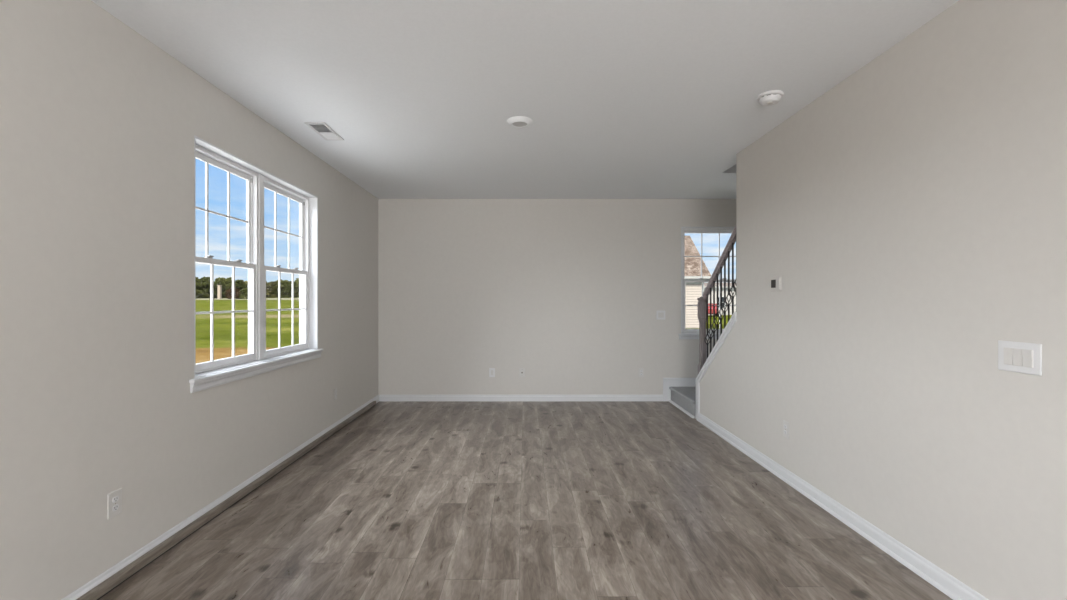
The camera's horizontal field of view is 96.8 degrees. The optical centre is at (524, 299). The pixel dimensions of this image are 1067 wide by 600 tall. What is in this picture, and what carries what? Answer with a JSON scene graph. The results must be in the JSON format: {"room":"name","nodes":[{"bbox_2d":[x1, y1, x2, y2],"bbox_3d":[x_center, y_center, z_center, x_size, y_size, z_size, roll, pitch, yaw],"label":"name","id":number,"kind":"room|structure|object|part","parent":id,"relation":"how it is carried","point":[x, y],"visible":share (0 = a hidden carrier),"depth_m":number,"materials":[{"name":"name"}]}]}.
{"room":"empty living room","nodes":[
{"label":"empty living room","id":0,"kind":"room"},
{"bbox_2d":[0,0,377,599],"bbox_3d":[-2.075,0.000,-0.790,0.180,2.740,14.720,0,0,0],"label":"wall","id":1,"kind":"structure","parent":0,"point":[99,123],"depth_m":2.33,"materials":[{"name":"beige paint"}]},
{"bbox_2d":[107,488,121,518],"bbox_3d":[-1.981,0.983,2.290,0.009,0.122,0.078,0,0,0],"label":"wall outlet","id":2,"kind":"object","parent":1,"relation":"attached to","point":[114,499],"visible":1,"depth_m":2.29,"materials":[{"name":"white plastic"}]},
{"bbox_2d":[112,504,118,510],"bbox_3d":[-1.979,1.004,2.290,0.004,0.025,0.034,0,0,0],"label":"receptacle","id":3,"kind":"object","parent":2,"relation":"attached to","point":[115,507],"depth_m":2.29,"materials":[{"name":"white plastic"}]},
{"bbox_2d":[112,496,118,502],"bbox_3d":[-1.979,0.963,2.290,0.004,0.025,0.034,0,0,0],"label":"receptacle","id":4,"kind":"object","parent":2,"relation":"attached to","point":[115,499],"depth_m":2.29,"materials":[{"name":"white plastic"}]},
{"bbox_2d":[61,395,378,599],"bbox_3d":[-1.978,1.326,-0.790,0.015,0.088,14.420,0,0,0],"label":"baseboard","id":5,"kind":"structure","parent":1,"relation":"attached to","point":[85,588],"depth_m":2.75,"materials":[{"name":"white paint"}]},
{"bbox_2d":[189,135,322,392],"bbox_3d":[-2.040,-0.219,3.695,0.178,1.542,1.800,0,0,0],"label":"window","id":6,"kind":"structure","parent":1,"relation":"in","point":[258,360],"depth_m":3.64,"materials":[{"name":"white plastic"}]},
{"bbox_3d":[-2.112,-0.594,3.263,0.022,0.712,0.752,0,0,0],"label":"sash","id":7,"kind":"part","parent":6,"relation":"part of","materials":[{"name":"white plastic"}]},
{"bbox_3d":[-2.078,0.087,3.263,0.026,0.724,0.752,0,0,0],"label":"sash","id":8,"kind":"part","parent":6,"relation":"part of","materials":[{"name":"white plastic"}]},
{"bbox_3d":[-2.095,-0.257,3.263,0.068,1.443,0.812,0,0,0],"label":"frame","id":9,"kind":"part","parent":6,"relation":"part of","materials":[{"name":"white plastic"}]},
{"bbox_3d":[-2.040,0.480,3.695,0.178,0.029,1.800,0,0,0],"label":"sill","id":10,"kind":"part","parent":6,"relation":"part of","materials":[{"name":"white paint"}]},
{"bbox_3d":[-2.112,-0.594,4.127,0.022,0.712,0.752,0,0,0],"label":"sash","id":11,"kind":"part","parent":6,"relation":"part of","materials":[{"name":"white plastic"}]},
{"bbox_3d":[-2.078,0.087,4.127,0.026,0.724,0.752,0,0,0],"label":"sash","id":12,"kind":"part","parent":6,"relation":"part of","materials":[{"name":"white plastic"}]},
{"bbox_3d":[-2.095,-0.257,4.127,0.068,1.443,0.812,0,0,0],"label":"frame","id":13,"kind":"part","parent":6,"relation":"part of","materials":[{"name":"white plastic"}]},
{"bbox_2d":[196,297,731,363],"bbox_3d":[-40.000,0.729,135.000,440.000,3.463,390.000,0,0,0],"label":"ground","id":14,"kind":"structure","parent":0,"point":[222,322],"depth_m":26.80,"materials":[{"name":"grass"},{"name":"bare soil"}]},
{"bbox_2d":[196,277,203,298],"bbox_3d":[-80.519,-2.819,115.367,3.940,5.850,3.806,0,0,43],"label":"tree","id":15,"kind":"object","parent":14,"relation":"on","point":[199,285],"visible":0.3,"depth_m":115.10,"materials":[{"name":"green plant"}]},
{"bbox_2d":[199,276,209,297],"bbox_3d":[-81.482,-3.017,121.062,3.941,6.032,3.806,0,0,-35],"label":"tree","id":16,"kind":"object","parent":14,"relation":"on","point":[205,280],"visible":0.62,"depth_m":120.18,"materials":[{"name":"green plant"}]},
{"bbox_2d":[209,281,225,297],"bbox_3d":[-76.251,-2.420,117.750,3.806,4.848,3.941,0,0,-32],"label":"tree","id":17,"kind":"object","parent":14,"relation":"on","point":[216,283],"visible":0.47,"depth_m":117.08,"materials":[{"name":"green plant"}]},
{"bbox_2d":[217,285,221,298],"bbox_3d":[-69.600,-1.713,108.000,0.720,3.350,0.720,0,0,0],"label":"pillar","id":18,"kind":"structure","parent":14,"relation":"on","point":[219,287],"depth_m":107.71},
{"bbox_2d":[214,277,225,297],"bbox_3d":[-81.558,-3.146,127.022,3.806,6.039,3.941,0,0,44],"label":"tree","id":19,"kind":"object","parent":14,"relation":"on","point":[219,278],"visible":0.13,"depth_m":126.66,"materials":[{"name":"green plant"}]},
{"bbox_2d":[222,277,231,293],"bbox_3d":[-77.072,-3.015,123.587,4.236,5.897,4.083,0,0,-41],"label":"tree","id":20,"kind":"object","parent":14,"relation":"on","point":[228,283],"visible":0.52,"depth_m":122.34,"materials":[{"name":"green plant"}]},
{"bbox_2d":[225,288,240,298],"bbox_3d":[-64.478,-1.193,105.037,3.190,3.054,3.125,0,0,0],"label":"shrub","id":21,"kind":"object","parent":14,"relation":"on","point":[228,294],"visible":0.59,"depth_m":104.19,"materials":[{"name":"green plant"}]},
{"bbox_2d":[235,279,246,289],"bbox_3d":[-72.533,-2.617,120.180,3.806,5.177,3.941,0,0,0],"label":"tree","id":22,"kind":"object","parent":14,"relation":"on","point":[239,284],"visible":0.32,"depth_m":119.60,"materials":[{"name":"green plant"}]},
{"bbox_2d":[239,288,247,298],"bbox_3d":[-60.964,-1.176,104.021,3.063,3.063,3.216,0,0,0],"label":"shrub","id":23,"kind":"object","parent":14,"relation":"on","point":[244,292],"visible":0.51,"depth_m":103.15,"materials":[{"name":"green plant"}]},
{"bbox_2d":[266,282,270,296],"bbox_3d":[-67.871,-2.600,122.572,3.775,5.496,4.767,0,0,-31],"label":"tree","id":24,"kind":"object","parent":14,"relation":"on","point":[267,285],"visible":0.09,"depth_m":122.63,"materials":[{"name":"green plant"}]},
{"bbox_2d":[266,281,277,297],"bbox_3d":[-68.556,-2.550,128.594,4.766,5.080,3.775,0,0,-15],"label":"tree","id":25,"kind":"object","parent":14,"relation":"on","point":[272,284],"visible":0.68,"depth_m":127.72,"materials":[{"name":"green plant"}]},
{"bbox_2d":[274,279,291,297],"bbox_3d":[-63.943,-2.791,125.184,4.236,5.335,4.083,0,0,31],"label":"tree","id":26,"kind":"object","parent":14,"relation":"on","point":[285,284],"visible":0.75,"depth_m":124.42,"materials":[{"name":"green plant"}]},
{"bbox_2d":[288,281,296,297],"bbox_3d":[-64.189,-2.781,130.512,3.806,5.047,3.940,0,0,25],"label":"tree","id":27,"kind":"object","parent":14,"relation":"on","point":[290,293],"visible":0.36,"depth_m":129.47,"materials":[{"name":"green plant"}]},
{"bbox_2d":[295,279,298,297],"bbox_3d":[-59.465,-3.154,127.188,4.236,6.030,4.083,0,0,-28],"label":"tree","id":28,"kind":"object","parent":14,"relation":"on","point":[297,282],"visible":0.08,"depth_m":125.86,"materials":[{"name":"green plant"}]},
{"bbox_2d":[685,236,710,327],"bbox_3d":[5.525,-1.165,31.500,10.850,6.230,7.640,0,0,0],"label":"house","id":29,"kind":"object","parent":14,"relation":"on","point":[693,290],"visible":0.02,"depth_m":28.00,"materials":[{"name":"beige"}]},
{"bbox_2d":[708,304,718,316],"bbox_3d":[21.001,1.131,54.002,1.830,1.439,4.295,0,0,18],"label":"car","id":30,"kind":"object","parent":14,"relation":"on","point":[708,304],"visible":0.18,"depth_m":52.05,"materials":[{"name":"red paint"}]},
{"bbox_2d":[704,282,735,314],"bbox_3d":[28.500,-0.018,62.500,15.800,4.584,9.640,0,0,0],"label":"house","id":31,"kind":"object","parent":14,"relation":"on","point":[705,283],"visible":0.02,"depth_m":58.00,"materials":[{"name":"white"}]},
{"bbox_2d":[91,0,958,198],"bbox_3d":[0.532,-1.500,-0.790,5.435,0.260,14.720,0,0,0],"label":"ceiling","id":32,"kind":"structure","parent":0,"point":[623,99],"depth_m":2.93,"materials":[{"name":"paint"}]},
{"bbox_2d":[304,122,343,139],"bbox_3d":[-1.622,-1.362,3.850,0.156,0.016,0.400,0,0,0],"label":"ceiling vent","id":33,"kind":"object","parent":32,"relation":"in","point":[321,128],"visible":1,"depth_m":3.83,"materials":[{"name":"white plastic"}]},
{"bbox_2d":[507,116,532,127],"bbox_3d":[-0.040,-1.357,3.630,0.198,0.027,0.198,0,0,0],"label":"recessed light","id":34,"kind":"object","parent":32,"relation":"in","point":[517,121],"visible":1,"depth_m":3.59,"materials":[{"name":"paint"}]},
{"bbox_2d":[757,90,782,105],"bbox_3d":[1.640,-1.339,3.170,0.156,0.062,0.156,0,0,0],"label":"smoke detector","id":35,"kind":"object","parent":32,"relation":"attached to","point":[769,98],"visible":1,"depth_m":3.13,"materials":[{"name":"white plastic"}]},
{"bbox_2d":[99,401,952,599],"bbox_3d":[0.532,1.430,-0.790,5.435,0.120,14.720,0,0,0],"label":"floor","id":36,"kind":"structure","parent":0,"point":[408,500],"depth_m":2.85,"materials":[{"name":"grey wood"}]},
{"bbox_2d":[76,401,375,599],"bbox_3d":[-1.953,1.341,2.192,0.030,0.057,7.985,0,0,0],"label":"trim strip","id":37,"kind":"object","parent":36,"relation":"on","point":[115,580],"visible":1,"depth_m":2.83,"materials":[{"name":"grey wood"}]},
{"bbox_2d":[669,387,694,415],"bbox_3d":[2.519,0.009,4.272,1.152,2.722,4.248,0,0,0],"label":"staircase","id":38,"kind":"structure","parent":36,"relation":"on","point":[684,397],"depth_m":5.96,"materials":[{"name":"grey carpet"}]},
{"bbox_2d":[378,199,735,394],"bbox_3d":[0.557,0.000,6.495,5.085,2.740,0.150,0,0,0],"label":"wall","id":39,"kind":"structure","parent":0,"point":[569,293],"depth_m":6.42,"materials":[{"name":"beige paint"}]},
{"bbox_2d":[489,368,494,376],"bbox_3d":[-0.446,0.983,6.416,0.078,0.122,0.008,0,0,0],"label":"data plate","id":40,"kind":"object","parent":39,"relation":"attached to","point":[491,370],"visible":1,"depth_m":6.42,"materials":[{"name":"white plastic"}]},
{"bbox_2d":[379,395,662,400],"bbox_3d":[-0.049,1.326,6.412,3.842,0.088,0.015,0,0,0],"label":"baseboard","id":41,"kind":"structure","parent":39,"relation":"attached to","point":[381,397],"depth_m":6.41,"materials":[{"name":"white paint"}]},
{"bbox_2d":[519,368,524,376],"bbox_3d":[-0.040,0.983,6.410,0.074,0.118,0.020,0,0,0],"label":"plate","id":42,"kind":"object","parent":39,"relation":"attached to","point":[521,370],"visible":1,"depth_m":6.42,"materials":[{"name":"white plastic"}]},
{"bbox_2d":[656,311,664,319],"bbox_3d":[1.840,0.204,6.415,0.121,0.122,0.011,0,0,0],"label":"light switch","id":43,"kind":"object","parent":39,"relation":"attached to","point":[660,315],"visible":1,"depth_m":6.42,"materials":[{"name":"white plastic"}]},
{"bbox_2d":[663,378,695,400],"bbox_3d":[2.484,1.211,6.409,1.232,0.318,0.022,0,0,0],"label":"trim","id":44,"kind":"structure","parent":39,"relation":"attached to","point":[667,382],"depth_m":6.40,"materials":[{"name":"white paint"}]},
{"bbox_2d":[678,227,735,338],"bbox_3d":[2.545,-0.231,6.455,0.940,1.525,0.137,0,0,0],"label":"window","id":45,"kind":"structure","parent":39,"relation":"in","point":[685,333],"depth_m":6.46,"materials":[{"name":"white plastic"}]},
{"bbox_3d":[2.545,0.466,6.455,0.940,0.022,0.137,0,0,0],"label":"sill","id":46,"kind":"part","parent":45,"relation":"part of","materials":[{"name":"white paint"}]},
{"bbox_3d":[2.545,-0.599,6.506,0.776,0.708,0.022,0,0,0],"label":"sash","id":47,"kind":"part","parent":45,"relation":"part of","materials":[{"name":"white plastic"}]},
{"bbox_3d":[2.545,0.079,6.472,0.776,0.720,0.026,0,0,0],"label":"sash","id":48,"kind":"part","parent":45,"relation":"part of","materials":[{"name":"white plastic"}]},
{"bbox_2d":[669,400,694,417],"bbox_3d":[1.951,1.358,5.941,0.022,0.024,0.911,0,0,0],"label":"trim","id":49,"kind":"structure","parent":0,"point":[670,401],"depth_m":5.87,"materials":[{"name":"white paint"}]},
{"bbox_2d":[700,0,1066,599],"bbox_3d":[2.045,0.000,-1.265,0.120,2.740,13.470,0,0,0],"label":"wall","id":50,"kind":"structure","parent":0,"point":[911,216],"depth_m":2.34,"materials":[{"name":"beige paint"}]},
{"bbox_2d":[695,312,735,418],"bbox_3d":[2.044,0.741,4.968,0.162,1.258,1.033,0,0,0],"label":"trim","id":51,"kind":"structure","parent":50,"relation":"attached to","point":[730,324],"depth_m":5.04,"materials":[{"name":"white paint"}]},
{"bbox_2d":[697,226,735,373],"bbox_3d":[2.027,0.065,4.943,0.094,1.690,1.017,0,0,0],"label":"stair railing","id":52,"kind":"object","parent":51,"relation":"on","point":[703,301],"visible":0.66,"depth_m":5.09,"materials":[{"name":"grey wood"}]},
{"bbox_3d":[2.026,0.436,5.405,0.092,0.947,0.092,0,0,0],"label":"newel post","id":53,"kind":"part","parent":52,"relation":"part of","materials":[{"name":"grey wood"}]},
{"bbox_2d":[711,321,716,332],"bbox_3d":[2.040,0.292,5.115,0.053,0.124,0.053,0,0,45],"label":"basket","id":54,"kind":"object","parent":52,"relation":"on","point":[714,330],"depth_m":5.11,"materials":[{"name":"black metal"}]},
{"bbox_3d":[2.040,-0.398,4.905,0.068,0.763,0.906,0,0,0],"label":"handrail","id":55,"kind":"part","parent":52,"relation":"part of","materials":[{"name":"grey wood"}]},
{"bbox_2d":[718,308,723,319],"bbox_3d":[2.040,0.143,4.930,0.053,0.124,0.053,0,0,-45],"label":"basket","id":56,"kind":"object","parent":52,"relation":"on","point":[720,308],"depth_m":4.92,"materials":[{"name":"black metal"}]},
{"bbox_2d":[722,301,727,312],"bbox_3d":[2.040,0.069,4.838,0.053,0.124,0.053,0,0,-45],"label":"basket","id":57,"kind":"object","parent":52,"relation":"on","point":[724,310],"depth_m":4.83,"materials":[{"name":"black metal"}]},
{"bbox_2d":[725,293,731,305],"bbox_3d":[2.040,-0.005,4.745,0.053,0.124,0.053,0,0,45],"label":"basket","id":58,"kind":"object","parent":52,"relation":"on","point":[728,293],"depth_m":4.74,"materials":[{"name":"black metal"}]},
{"bbox_2d":[729,286,735,297],"bbox_3d":[2.040,-0.080,4.652,0.053,0.124,0.053,0,0,-45],"label":"basket","id":59,"kind":"object","parent":52,"relation":"on","point":[732,296],"depth_m":4.64,"materials":[{"name":"black metal"}]},
{"bbox_2d":[771,276,781,290],"bbox_3d":[1.976,-0.127,3.735,0.018,0.116,0.148,0,0,0],"label":"thermostat","id":60,"kind":"object","parent":50,"relation":"attached to","point":[776,282],"visible":1,"depth_m":3.71,"materials":[{"name":"white plastic"}]},
{"bbox_2d":[783,420,788,438],"bbox_3d":[1.981,0.983,3.600,0.009,0.122,0.078,0,0,0],"label":"wall outlet","id":61,"kind":"object","parent":50,"relation":"attached to","point":[785,424],"visible":1,"depth_m":3.59,"materials":[{"name":"white plastic"}]},
{"bbox_2d":[697,413,988,599],"bbox_3d":[1.971,1.326,-1.295,0.028,0.088,13.410,0,0,0],"label":"baseboard","id":62,"kind":"structure","parent":50,"relation":"attached to","point":[946,583],"depth_m":2.76,"materials":[{"name":"white paint"}]},
{"bbox_2d":[998,340,1041,375],"bbox_3d":[1.980,0.230,1.902,0.011,0.122,0.167,0,0,0],"label":"light switch","id":63,"kind":"object","parent":50,"relation":"attached to","point":[1021,357],"visible":1,"depth_m":1.89,"materials":[{"name":"white plastic"}]}
]}

